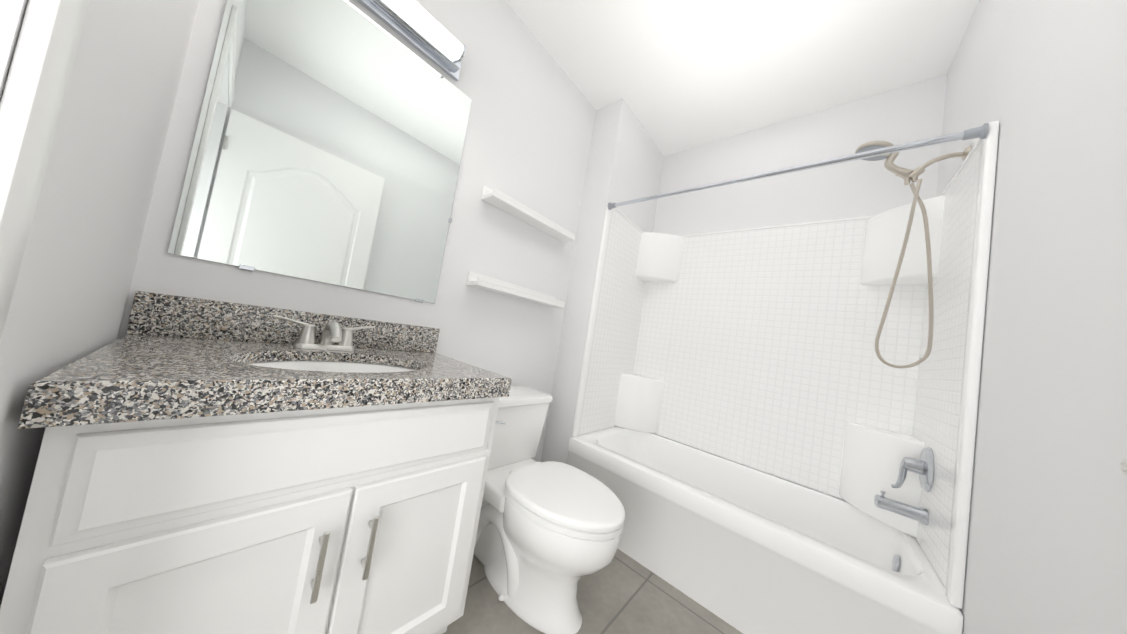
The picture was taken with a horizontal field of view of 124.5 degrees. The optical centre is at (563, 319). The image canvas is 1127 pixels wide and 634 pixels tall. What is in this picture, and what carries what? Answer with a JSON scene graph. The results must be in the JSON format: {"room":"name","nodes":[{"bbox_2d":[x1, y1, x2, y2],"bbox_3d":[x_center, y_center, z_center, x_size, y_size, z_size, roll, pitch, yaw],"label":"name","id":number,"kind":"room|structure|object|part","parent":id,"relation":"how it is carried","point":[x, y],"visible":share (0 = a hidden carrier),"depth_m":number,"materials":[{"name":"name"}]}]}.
{"room":"bathroom","nodes":[
{"label":"bathroom","id":0,"kind":"room"},
{"bbox_2d":[0,0,199,606],"bbox_3d":[-0.826,-0.401,0.493,0.780,2.730,0.120,6,-4,41],"label":"wall","id":1,"kind":"structure","parent":0,"point":[74,278],"depth_m":0.47,"materials":[{"name":"white paint"}]},
{"bbox_2d":[0,0,90,341],"bbox_3d":[-0.549,-0.146,0.297,0.063,2.290,0.016,6,-4,41],"label":"door frame","id":2,"kind":"structure","parent":1,"relation":"attached to","point":[39,73],"depth_m":0.29,"materials":[{"name":"white paint"}]},
{"bbox_2d":[118,0,595,461],"bbox_3d":[-0.610,-0.314,1.433,0.120,2.730,1.837,6,-4,41],"label":"wall","id":3,"kind":"structure","parent":0,"point":[529,130],"depth_m":1.52,"materials":[{"name":"white paint"}]},
{"bbox_2d":[125,291,439,352],"bbox_3d":[-0.861,0.040,1.083,0.020,0.114,0.826,6,-4,41],"label":"backsplash","id":4,"kind":"structure","parent":3,"relation":"attached to","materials":[{"name":"stone"}]},
{"bbox_2d":[168,0,471,302],"bbox_3d":[-0.762,-0.618,1.125,0.008,1.008,0.760,6,-4,41],"label":"mirror","id":5,"kind":"object","parent":3,"relation":"attached to","point":[329,140],"visible":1,"depth_m":1.03,"materials":[{"name":"clear glass"}]},
{"bbox_2d":[357,0,465,81],"bbox_3d":[-0.632,-1.199,1.118,0.118,0.125,0.590,6,-4,41],"label":"vanity light","id":6,"kind":"object","parent":3,"relation":"attached to","point":[418,27],"visible":0.98,"depth_m":1.19,"materials":[{"name":"silver metal"}]},
{"bbox_2d":[466,271,564,307],"bbox_3d":[-0.239,-0.157,1.703,0.104,0.070,0.645,6,-4,41],"label":"shelf","id":7,"kind":"object","parent":3,"relation":"attached to","point":[476,280],"visible":0.98,"depth_m":1.61,"materials":[{"name":"white paint"}]},
{"bbox_2d":[482,186,574,241],"bbox_3d":[-0.170,-0.598,1.728,0.104,0.070,0.645,6,-4,41],"label":"shelf","id":8,"kind":"object","parent":3,"relation":"attached to","point":[495,197],"visible":1,"depth_m":1.64,"materials":[{"name":"white paint"}]},
{"bbox_2d":[443,549,742,633],"bbox_3d":[-0.239,1.112,0.611,1.985,0.060,3.850,6,-4,41],"label":"floor","id":9,"kind":"structure","parent":0,"point":[622,593],"depth_m":1.22,"materials":[{"name":"tile"}]},
{"bbox_2d":[0,291,511,633],"bbox_3d":[-0.714,0.508,0.867,0.599,1.014,0.826,6,-4,41],"label":"bathroom vanity","id":10,"kind":"object","parent":9,"relation":"on","point":[205,466],"visible":1,"depth_m":0.61,"materials":[{"name":"white wood"}]},
{"bbox_3d":[-0.661,0.622,0.550,0.020,0.500,0.372,6,-4,41],"label":"door","id":11,"kind":"part","parent":10,"relation":"part of","materials":[{"name":"white wood"}]},
{"bbox_2d":[23,333,511,404],"bbox_3d":[-0.662,0.134,0.894,0.582,0.030,0.826,6,-4,41],"label":"countertop","id":12,"kind":"structure","parent":10,"relation":"on","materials":[{"name":"stone"}]},
{"bbox_2d":[273,314,375,351],"bbox_3d":[-0.768,0.057,0.981,0.159,0.099,0.283,6,-4,41],"label":"faucet","id":13,"kind":"object","parent":12,"relation":"on","point":[332,332],"depth_m":0.97,"materials":[{"name":"silver metal"}]},
{"bbox_3d":[-0.418,0.676,0.833,0.020,0.500,0.366,6,-4,41],"label":"door","id":14,"kind":"part","parent":10,"relation":"part of","materials":[{"name":"white wood"}]},
{"bbox_2d":[474,385,624,633],"bbox_3d":[-0.135,0.763,1.322,0.868,0.741,0.492,6,-4,41],"label":"toilet","id":15,"kind":"object","parent":9,"relation":"on","point":[548,536],"visible":0.9,"depth_m":1.14,"materials":[{"name":"white ceramic"}]},
{"bbox_3d":[-0.303,0.459,1.336,0.029,0.034,0.093,6,-4,41],"label":"lever","id":16,"kind":"part","parent":15,"relation":"part of","materials":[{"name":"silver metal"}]},
{"bbox_3d":[-0.332,0.563,1.528,0.254,0.298,0.468,6,-4,41],"label":"tank","id":17,"kind":"part","parent":15,"relation":"part of","materials":[{"name":"white ceramic"}]},
{"bbox_3d":[-0.064,0.939,1.227,0.596,0.405,0.378,6,-4,41],"label":"bowl","id":18,"kind":"part","parent":15,"relation":"part of","materials":[{"name":"white ceramic"}]},
{"bbox_3d":[0.013,0.731,1.200,0.487,0.022,0.392,6,-4,41],"label":"seat","id":19,"kind":"part","parent":15,"relation":"part of","materials":[{"name":"white paint"}]},
{"bbox_3d":[0.018,0.703,1.202,0.490,0.030,0.396,6,-4,41],"label":"lid","id":20,"kind":"part","parent":15,"relation":"part of","materials":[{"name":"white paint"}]},
{"bbox_2d":[567,121,998,633],"bbox_3d":[0.926,0.315,1.673,1.521,1.992,0.738,6,-4,41],"label":"bathtub","id":21,"kind":"object","parent":9,"relation":"on","point":[753,348],"visible":0.94,"depth_m":1.57,"materials":[{"name":"white plastic"}]},
{"bbox_2d":[608,123,988,209],"bbox_3d":[0.853,-0.685,1.469,1.470,0.048,0.048,6,-4,41],"label":"shower rail","id":22,"kind":"object","parent":21,"relation":"attached to","point":[980,132],"visible":1,"depth_m":1.21,"materials":[{"name":"silver metal"}]},
{"bbox_3d":[1.385,0.770,1.220,0.144,0.076,0.060,6,-4,41],"label":"spout","id":23,"kind":"part","parent":21,"relation":"part of","materials":[{"name":"grey metal"}]},
{"bbox_3d":[1.449,0.619,1.241,0.101,0.199,0.176,6,-4,41],"label":"valve trim","id":24,"kind":"part","parent":21,"relation":"part of","materials":[{"name":"grey metal"}]},
{"bbox_2d":[541,98,663,463],"bbox_3d":[0.294,-0.122,2.318,0.340,2.730,0.713,6,-4,41],"label":"wall","id":25,"kind":"structure","parent":0,"point":[625,160],"depth_m":2.04,"materials":[{"name":"white paint"}]},
{"bbox_2d":[505,0,978,155],"bbox_3d":[0.192,-1.640,0.768,1.985,0.060,3.850,6,-4,41],"label":"ceiling","id":26,"kind":"structure","parent":0,"point":[678,75],"depth_m":1.60,"materials":[{"name":"white paint"}]},
{"bbox_2d":[937,0,1126,633],"bbox_3d":[1.016,-0.113,0.474,0.120,2.730,2.550,6,-4,41],"label":"wall","id":27,"kind":"structure","parent":0,"point":[1043,83],"depth_m":0.67,"materials":[{"name":"white paint"}]},
{"bbox_2d":[855,140,971,367],"bbox_3d":[1.430,-0.300,1.267,0.332,1.011,0.136,6,-4,41],"label":"shower head","id":28,"kind":"object","parent":27,"relation":"attached to","point":[907,175],"visible":0.88,"depth_m":1.25},
{"bbox_3d":[0.173,-0.294,-0.386,0.040,2.730,0.120,6,-4,41],"label":"wall","id":29,"kind":"structure","parent":0,"visible":0},
{"bbox_3d":[0.468,0.031,0.015,0.037,2.200,0.924,6,-4,41],"label":"door","id":30,"kind":"structure","parent":29,"relation":"in","visible":0},
{"bbox_2d":[1119,458,1126,476],"bbox_3d":[0.647,0.169,0.305,0.056,0.064,0.142,6,-4,41],"label":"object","id":31,"kind":"structure","parent":30,"relation":"attached to","point":[1123,465],"depth_m":0.35,"materials":[{"name":"silver metal"}]}
]}

